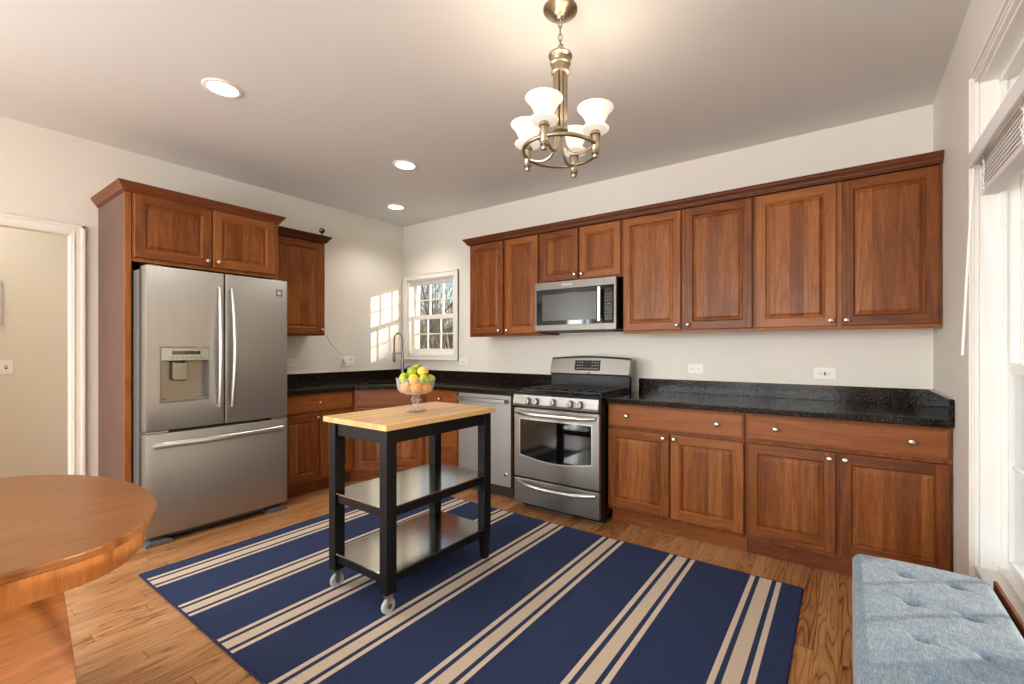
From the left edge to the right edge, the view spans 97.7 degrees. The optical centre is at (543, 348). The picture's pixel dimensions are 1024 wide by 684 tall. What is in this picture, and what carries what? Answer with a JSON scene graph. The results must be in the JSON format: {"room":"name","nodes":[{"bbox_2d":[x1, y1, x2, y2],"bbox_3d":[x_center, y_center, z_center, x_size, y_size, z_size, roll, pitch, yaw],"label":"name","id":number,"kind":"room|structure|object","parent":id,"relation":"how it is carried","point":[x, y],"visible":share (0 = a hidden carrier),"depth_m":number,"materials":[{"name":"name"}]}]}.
{"room":"kitchen","nodes":[
{"label":"kitchen","id":0,"kind":"room"},
{"bbox_2d":[0,227,67,477],"bbox_3d":[-4.109,-0.104,3.046,1.260,2.731,2.600,0,0,34],"label":"wall","id":1,"kind":"structure","parent":0,"point":[33,265],"depth_m":3.73,"materials":[{"name":"beige paint"}]},
{"bbox_2d":[0,280,1,324],"bbox_3d":[-4.446,-0.369,3.441,0.020,0.360,0.340,0,0,34],"label":"picture frame","id":2,"kind":"object","parent":1,"relation":"attached to","point":[0,280],"visible":1,"depth_m":3.57,"materials":[{"name":"silver metal"}]},
{"bbox_2d":[0,360,12,374],"bbox_3d":[-4.339,0.151,3.603,0.016,0.115,0.075,0,0,34],"label":"light switch","id":3,"kind":"object","parent":1,"relation":"attached to","point":[6,366],"visible":1,"depth_m":3.60,"materials":[{"name":"white plastic"}]},
{"bbox_2d":[0,116,403,475],"bbox_3d":[-3.575,-0.104,2.656,0.060,2.731,6.650,0,0,34],"label":"wall","id":4,"kind":"structure","parent":0,"point":[46,174],"depth_m":3.84,"materials":[{"name":"beige paint"}]},
{"bbox_2d":[0,213,84,474],"bbox_3d":[-3.541,0.204,2.692,0.086,2.115,1.087,0,0,34],"label":"trim","id":5,"kind":"structure","parent":4,"relation":"attached to","point":[75,233],"depth_m":3.09,"materials":[{"name":"white paint"}]},
{"bbox_2d":[287,359,295,366],"bbox_3d":[-2.430,0.136,4.296,0.010,0.075,0.100,0,0,34],"label":"wall outlet","id":6,"kind":"object","parent":4,"relation":"attached to","point":[290,362],"visible":0.83,"depth_m":4.30,"materials":[{"name":"white plastic"}]},
{"bbox_2d":[276,226,331,335],"bbox_3d":[-2.335,-0.591,4.106,0.376,0.935,0.600,0,0,34],"label":"upper cabinet","id":7,"kind":"object","parent":4,"relation":"attached to","point":[301,254],"visible":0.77,"depth_m":4.07,"materials":[{"name":"brown wood"}]},
{"bbox_2d":[326,334,346,361],"bbox_3d":[-2.100,0.004,4.504,0.042,0.280,0.501,0,0,-3],"label":"power cord","id":8,"kind":"object","parent":7,"relation":"hanging from","point":[344,359],"visible":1,"depth_m":4.70,"materials":[{"name":"white plastic"}]},
{"bbox_2d":[340,356,354,366],"bbox_3d":[-2.100,0.138,4.786,0.010,0.105,0.165,0,0,34],"label":"wall outlet","id":9,"kind":"object","parent":4,"relation":"attached to","point":[350,360],"visible":1,"depth_m":4.79,"materials":[{"name":"white plastic"}]},
{"bbox_2d":[64,481,852,683],"bbox_3d":[-1.446,1.311,1.320,5.085,0.100,6.810,0,0,34],"label":"floor","id":10,"kind":"structure","parent":0,"point":[123,631],"depth_m":2.17,"materials":[{"name":"brown wood"}]},
{"bbox_2d":[0,475,156,683],"bbox_3d":[-1.855,0.882,1.059,1.184,0.758,1.382,0,0,31],"label":"dining table","id":11,"kind":"object","parent":10,"relation":"on","point":[59,534],"visible":1,"depth_m":1.19,"materials":[{"name":"brown wood"}]},
{"bbox_2d":[90,178,285,482],"bbox_3d":[-2.643,0.098,3.385,0.670,2.326,1.010,0,0,34],"label":"tall cabinet","id":12,"kind":"object","parent":10,"relation":"on","point":[139,224],"visible":0.96,"depth_m":3.04,"materials":[{"name":"brown wood"}]},
{"bbox_2d":[131,264,286,548],"bbox_3d":[-2.524,0.361,3.325,0.818,1.800,0.876,0,0,34],"label":"refrigerator","id":13,"kind":"object","parent":10,"relation":"on","point":[209,349],"visible":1,"depth_m":3.06,"materials":[{"name":"silver metal"}]},
{"bbox_2d":[287,390,353,497],"bbox_3d":[-2.196,0.824,4.070,0.646,0.874,0.675,0,0,34],"label":"base cabinet","id":14,"kind":"object","parent":10,"relation":"on","point":[307,432],"visible":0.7,"depth_m":3.86,"materials":[{"name":"brown wood"}]},
{"bbox_2d":[350,389,426,480],"bbox_3d":[-1.539,0.824,4.657,1.079,0.874,1.051,0,0,34],"label":"base cabinet","id":15,"kind":"object","parent":10,"relation":"on","point":[411,454],"visible":0.38,"depth_m":4.24,"materials":[{"name":"brown wood"}]},
{"bbox_2d":[287,369,551,395],"bbox_3d":[-1.240,0.313,4.057,2.249,0.145,1.717,0,0,34],"label":"countertop","id":16,"kind":"structure","parent":15,"relation":"on","point":[501,383],"depth_m":4.43,"materials":[{"name":"black stone"}]},
{"bbox_2d":[393,332,410,373],"bbox_3d":[-1.568,0.083,4.935,0.192,0.528,0.064,0,0,-20],"label":"spring faucet","id":17,"kind":"object","parent":16,"relation":"on","point":[394,337],"visible":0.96,"depth_m":4.92,"materials":[{"name":"metal"}]},
{"bbox_2d":[427,390,458,466],"bbox_3d":[-0.795,0.824,4.402,0.435,0.874,0.646,0,0,34],"label":"base cabinet","id":18,"kind":"object","parent":10,"relation":"on","point":[449,440],"visible":0.28,"depth_m":4.11,"materials":[{"name":"brown wood"}]},
{"bbox_2d":[139,496,802,683],"bbox_3d":[-0.444,1.256,2.405,3.073,0.010,1.900,0,0,34],"label":"area rug","id":19,"kind":"object","parent":10,"relation":"on","point":[549,603],"visible":0.75,"depth_m":2.12,"materials":[{"name":"blue fabric"}]},
{"bbox_2d":[323,402,495,613],"bbox_3d":[-0.721,0.802,2.510,0.524,0.898,0.776,0,0,34],"label":"kitchen cart","id":20,"kind":"object","parent":19,"relation":"on","point":[387,556],"visible":1,"depth_m":2.34,"materials":[{"name":"black paint"}]},
{"bbox_2d":[336,511,483,574],"bbox_3d":[-0.721,1.065,2.510,0.472,0.008,0.728,0,0,34],"label":"shelf","id":21,"kind":"object","parent":20,"relation":"attached to","point":[422,538],"depth_m":2.45,"materials":[{"name":"metal"}]},
{"bbox_2d":[336,463,483,507],"bbox_3d":[-0.721,0.751,2.510,0.472,0.008,0.728,0,0,34],"label":"shelf","id":22,"kind":"object","parent":20,"relation":"attached to","point":[415,485],"depth_m":2.43,"materials":[{"name":"metal"}]},
{"bbox_2d":[396,378,434,412],"bbox_3d":[-0.719,0.259,2.510,0.220,0.189,0.214,0,0,34],"label":"glass fruit bowl","id":23,"kind":"object","parent":20,"relation":"on","point":[398,385],"visible":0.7,"depth_m":2.49,"materials":[{"name":"clear glass"}]},
{"bbox_2d":[400,382,410,392],"bbox_3d":[-0.770,0.215,2.499,0.065,0.064,0.064,0,0,34],"label":"orange","id":24,"kind":"object","parent":23,"relation":"in","point":[405,387],"visible":0.83,"depth_m":2.48,"materials":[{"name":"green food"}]},
{"bbox_2d":[399,373,408,382],"bbox_3d":[-0.778,0.165,2.493,0.056,0.060,0.055,0,0,34],"label":"lime","id":25,"kind":"object","parent":24,"relation":"on","point":[403,377],"visible":0.95,"depth_m":2.47,"materials":[{"name":"green food"}]},
{"bbox_2d":[407,367,416,375],"bbox_3d":[-0.738,0.131,2.504,0.056,0.058,0.056,0,0,34],"label":"lime","id":26,"kind":"object","parent":23,"relation":"in","point":[412,370],"visible":0.7,"depth_m":2.48,"materials":[{"name":"green food"}]},
{"bbox_2d":[410,382,421,392],"bbox_3d":[-0.702,0.217,2.464,0.064,0.064,0.064,0,0,34],"label":"orange","id":27,"kind":"object","parent":23,"relation":"in","point":[415,387],"visible":0.99,"depth_m":2.44,"materials":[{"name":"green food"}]},
{"bbox_2d":[408,374,418,383],"bbox_3d":[-0.717,0.167,2.463,0.058,0.056,0.056,0,0,-27],"label":"lemon","id":28,"kind":"object","parent":27,"relation":"on","point":[413,378],"visible":0.99,"depth_m":2.44,"materials":[{"name":"yellow food"}]},
{"bbox_2d":[421,382,431,392],"bbox_3d":[-0.657,0.216,2.497,0.064,0.064,0.064,0,0,34],"label":"orange","id":29,"kind":"object","parent":23,"relation":"in","point":[425,388],"visible":0.79,"depth_m":2.47,"materials":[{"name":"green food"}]},
{"bbox_2d":[419,374,428,384],"bbox_3d":[-0.661,0.170,2.474,0.055,0.065,0.056,0,0,34],"label":"lime","id":30,"kind":"object","parent":29,"relation":"on","point":[424,379],"visible":1,"depth_m":2.45,"materials":[{"name":"green food"}]},
{"bbox_2d":[417,367,428,375],"bbox_3d":[-0.678,0.130,2.506,0.057,0.055,0.057,0,0,34],"label":"lemon","id":31,"kind":"object","parent":30,"relation":"on","point":[422,370],"visible":0.9,"depth_m":2.49,"materials":[{"name":"yellow food"}]},
{"bbox_2d":[428,374,434,383],"bbox_3d":[-0.639,0.174,2.515,0.058,0.055,0.056,0,0,34],"label":"lime","id":32,"kind":"object","parent":29,"relation":"on","point":[430,375],"visible":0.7,"depth_m":2.49,"materials":[{"name":"green food"}]},
{"bbox_2d":[457,392,516,496],"bbox_3d":[-0.366,0.827,4.096,0.597,0.868,0.658,0,0,34],"label":"dishwasher","id":33,"kind":"object","parent":10,"relation":"on","point":[502,420],"visible":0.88,"depth_m":3.79,"materials":[{"name":"silver metal"}]},
{"bbox_2d":[513,356,631,523],"bbox_3d":[0.223,0.662,3.536,0.748,1.198,0.650,0,0,34],"label":"gas range","id":34,"kind":"object","parent":10,"relation":"on","point":[561,427],"visible":0.99,"depth_m":3.33,"materials":[{"name":"silver metal"}]},
{"bbox_2d":[515,390,631,398],"bbox_3d":[0.244,0.350,3.567,0.748,0.013,0.575,0,0,34],"label":"cooktop","id":35,"kind":"object","parent":34,"relation":"in","point":[539,394],"depth_m":3.37,"materials":[{"name":"black metal"}]},
{"bbox_2d":[608,403,747,551],"bbox_3d":[1.001,0.824,3.194,0.913,0.874,0.646,0,0,34],"label":"base cabinet","id":36,"kind":"object","parent":10,"relation":"on","point":[681,472],"visible":0.99,"depth_m":2.92,"materials":[{"name":"brown wood"}]},
{"bbox_2d":[746,413,951,576],"bbox_3d":[1.770,0.824,2.676,0.937,0.874,0.646,0,0,34],"label":"base cabinet","id":37,"kind":"object","parent":10,"relation":"on","point":[821,494],"visible":0.98,"depth_m":2.42,"materials":[{"name":"brown wood"}]},
{"bbox_2d":[606,377,954,427],"bbox_3d":[1.391,0.313,2.933,1.856,0.145,0.644,0,0,34],"label":"countertop","id":38,"kind":"structure","parent":37,"relation":"on","point":[930,407],"depth_m":2.83,"materials":[{"name":"black stone"}]},
{"bbox_2d":[852,554,1023,683],"bbox_3d":[1.037,1.018,1.147,0.385,0.486,1.140,0,0,34],"label":"tufted bench","id":39,"kind":"object","parent":10,"relation":"on","point":[912,623],"visible":1,"depth_m":1.24,"materials":[{"name":"fabric"}]},
{"bbox_2d":[0,0,970,226],"bbox_3d":[-1.446,-1.530,1.320,5.085,0.120,6.810,0,0,34],"label":"ceiling","id":40,"kind":"structure","parent":0,"point":[336,92],"depth_m":2.42,"materials":[{"name":"white paint"}]},
{"bbox_2d":[201,78,242,97],"bbox_3d":[-1.810,-1.465,2.517,0.192,0.009,0.192,0,0,34],"label":"recessed light","id":41,"kind":"object","parent":40,"relation":"in","point":[220,87],"visible":1,"depth_m":2.51,"materials":[{"name":"white paint"}]},
{"bbox_2d":[386,204,405,209],"bbox_3d":[-1.531,-1.465,4.627,0.192,0.009,0.192,0,0,34],"label":"recessed light","id":42,"kind":"object","parent":40,"relation":"in","point":[390,206],"visible":1,"depth_m":4.62,"materials":[{"name":"white"}]},
{"bbox_2d":[392,160,416,169],"bbox_3d":[-1.108,-1.465,3.570,0.192,0.009,0.192,0,0,34],"label":"recessed light","id":43,"kind":"object","parent":40,"relation":"in","point":[400,164],"visible":1,"depth_m":3.55,"materials":[{"name":"white"}]},
{"bbox_2d":[511,0,613,177],"bbox_3d":[0.073,-1.134,1.934,0.381,0.672,0.381,0,0,-20],"label":"chandelier","id":44,"kind":"object","parent":40,"relation":"hanging from","point":[549,106],"visible":1,"depth_m":1.90,"materials":[{"name":"brown metal"}]},
{"bbox_2d":[404,104,932,391],"bbox_3d":[0.410,-0.104,4.079,5.085,2.731,0.160,0,0,34],"label":"wall","id":45,"kind":"structure","parent":0,"point":[870,357],"depth_m":3.39,"materials":[{"name":"beige paint"}]},
{"bbox_2d":[287,369,551,384],"bbox_3d":[-1.240,0.296,4.056,2.247,0.102,1.715,0,0,34],"label":"backsplash","id":46,"kind":"structure","parent":45,"relation":"attached to","point":[305,378],"depth_m":4.63,"materials":[{"name":"black stone"}]},
{"bbox_2d":[403,269,458,360],"bbox_3d":[-1.265,-0.369,5.190,0.905,1.000,0.186,0,0,34],"label":"window","id":47,"kind":"structure","parent":45,"relation":"in","point":[412,317],"depth_m":5.24,"materials":[{"name":"white paint"}]},
{"bbox_2d":[459,359,466,365],"bbox_3d":[-0.875,0.146,4.842,0.118,0.075,0.010,0,0,34],"label":"wall outlet","id":48,"kind":"object","parent":45,"relation":"attached to","point":[461,361],"visible":1,"depth_m":4.83,"materials":[{"name":"white plastic"}]},
{"bbox_2d":[470,234,558,336],"bbox_3d":[-0.300,-0.556,4.237,0.834,0.889,0.366,0,0,34],"label":"upper cabinet","id":49,"kind":"object","parent":45,"relation":"attached to","point":[504,275],"visible":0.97,"depth_m":4.11,"materials":[{"name":"brown wood"}]},
{"bbox_2d":[541,220,622,282],"bbox_3d":[0.368,-0.781,3.788,0.772,0.440,0.366,0,0,34],"label":"upper cabinet","id":50,"kind":"object","parent":45,"relation":"attached to","point":[591,251],"visible":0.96,"depth_m":3.63,"materials":[{"name":"brown wood"}]},
{"bbox_2d":[535,276,622,332],"bbox_3d":[0.339,-0.349,3.761,0.757,0.416,0.441,0,0,34],"label":"microwave","id":51,"kind":"object","parent":50,"relation":"attached to","point":[589,305],"visible":0.98,"depth_m":3.58,"materials":[{"name":"silver metal"}]},
{"bbox_2d":[623,197,754,333],"bbox_3d":[1.076,-0.556,3.311,0.931,0.889,0.366,0,0,34],"label":"upper cabinet","id":52,"kind":"object","parent":45,"relation":"attached to","point":[689,270],"visible":0.99,"depth_m":3.16,"materials":[{"name":"brown wood"}]},
{"bbox_2d":[688,364,703,373],"bbox_3d":[1.180,0.157,3.459,0.118,0.075,0.010,0,0,34],"label":"wall outlet","id":53,"kind":"object","parent":45,"relation":"attached to","point":[692,368],"visible":1,"depth_m":3.45,"materials":[{"name":"white plastic"}]},
{"bbox_2d":[462,150,943,245],"bbox_3d":[0.773,-1.029,3.507,3.517,0.056,0.377,0,0,34],"label":"crown molding","id":54,"kind":"structure","parent":45,"relation":"attached to","point":[934,158],"depth_m":2.96,"materials":[{"name":"brown wood"}]},
{"bbox_2d":[814,368,835,379],"bbox_3d":[1.883,0.168,2.985,0.128,0.078,0.010,0,0,34],"label":"wall outlet","id":55,"kind":"object","parent":45,"relation":"attached to","point":[819,373],"visible":1,"depth_m":2.98,"materials":[{"name":"white plastic"}]},
{"bbox_2d":[755,165,941,331],"bbox_3d":[1.849,-0.556,2.791,0.929,0.889,0.366,0,0,34],"label":"upper cabinet","id":56,"kind":"object","parent":45,"relation":"attached to","point":[862,253],"visible":1,"depth_m":2.63,"materials":[{"name":"brown wood"}]},
{"bbox_2d":[933,0,1018,575],"bbox_3d":[0.552,-0.104,-0.121,0.160,2.731,6.650,0,0,34],"label":"wall","id":57,"kind":"structure","parent":0,"point":[950,105],"depth_m":2.11,"materials":[{"name":"beige paint"}]},
{"bbox_2d":[968,0,1023,621],"bbox_3d":[1.332,-0.077,1.060,0.184,2.067,1.724,0,0,34],"label":"window","id":58,"kind":"structure","parent":57,"relation":"in","point":[996,260],"depth_m":1.73,"materials":[{"name":"white paint"}]},
{"bbox_2d":[961,69,1023,354],"bbox_3d":[1.239,-0.391,1.055,0.122,0.835,1.708,0,0,34],"label":"blind","id":59,"kind":"object","parent":58,"relation":"attached to","point":[1001,143],"visible":1,"depth_m":1.53,"materials":[{"name":"white"}]},
{"bbox_2d":[993,581,1023,638],"bbox_3d":[1.196,0.974,1.015,0.010,0.374,1.195,0,0,34],"label":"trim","id":60,"kind":"structure","parent":57,"relation":"attached to","point":[1018,622],"depth_m":1.37,"materials":[{"name":"brown wood"}]},
{"label":"outside","id":61,"kind":"structure","parent":0,"visible":0},
{"bbox_3d":[17.184,1.886,28.975,85.000,0.050,59.800,0,0,34],"label":"ground","id":62,"kind":"structure","parent":61,"visible":0},
{"bbox_2d":[420,286,452,348],"bbox_3d":[-8.071,-2.179,44.581,40.838,8.107,15.668,0,0,34],"label":"woods","id":63,"kind":"object","parent":62,"relation":"on","point":[450,336],"visible":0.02,"depth_m":40.71,"materials":[{"name":"brown plant"}]},
{"bbox_2d":[420,283,452,348],"bbox_3d":[-3.154,-0.383,11.351,2.979,4.501,3.928,0,0,-19],"label":"bare tree","id":64,"kind":"object","parent":62,"relation":"on","point":[421,304],"visible":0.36,"depth_m":11.54,"materials":[{"name":"brown plant"}]},
{"bbox_2d":[420,284,452,348],"bbox_3d":[-2.608,-1.391,12.741,4.472,6.514,3.908,0,0,5],"label":"bare tree","id":65,"kind":"object","parent":62,"relation":"on","point":[427,286],"visible":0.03,"depth_m":13.10,"materials":[{"name":"brown plant"}]},
{"bbox_2d":[420,282,452,348],"bbox_3d":[-4.703,-1.285,18.805,3.579,6.313,3.937,0,0,34],"label":"bare tree","id":66,"kind":"object","parent":62,"relation":"on","point":[440,312],"visible":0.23,"depth_m":18.13,"materials":[{"name":"brown plant"}]},
{"bbox_2d":[420,283,452,348],"bbox_3d":[-5.694,-1.487,21.871,4.104,6.716,4.977,0,0,-33],"label":"bare tree","id":67,"kind":"object","parent":62,"relation":"on","point":[452,283],"visible":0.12,"depth_m":21.04,"materials":[{"name":"brown plant"}]},
{"bbox_2d":[420,284,452,346],"bbox_3d":[-6.267,-2.278,30.303,5.810,8.291,5.479,0,0,40],"label":"bare tree","id":68,"kind":"object","parent":62,"relation":"on","point":[437,284],"visible":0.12,"depth_m":30.20,"materials":[{"name":"brown plant"}]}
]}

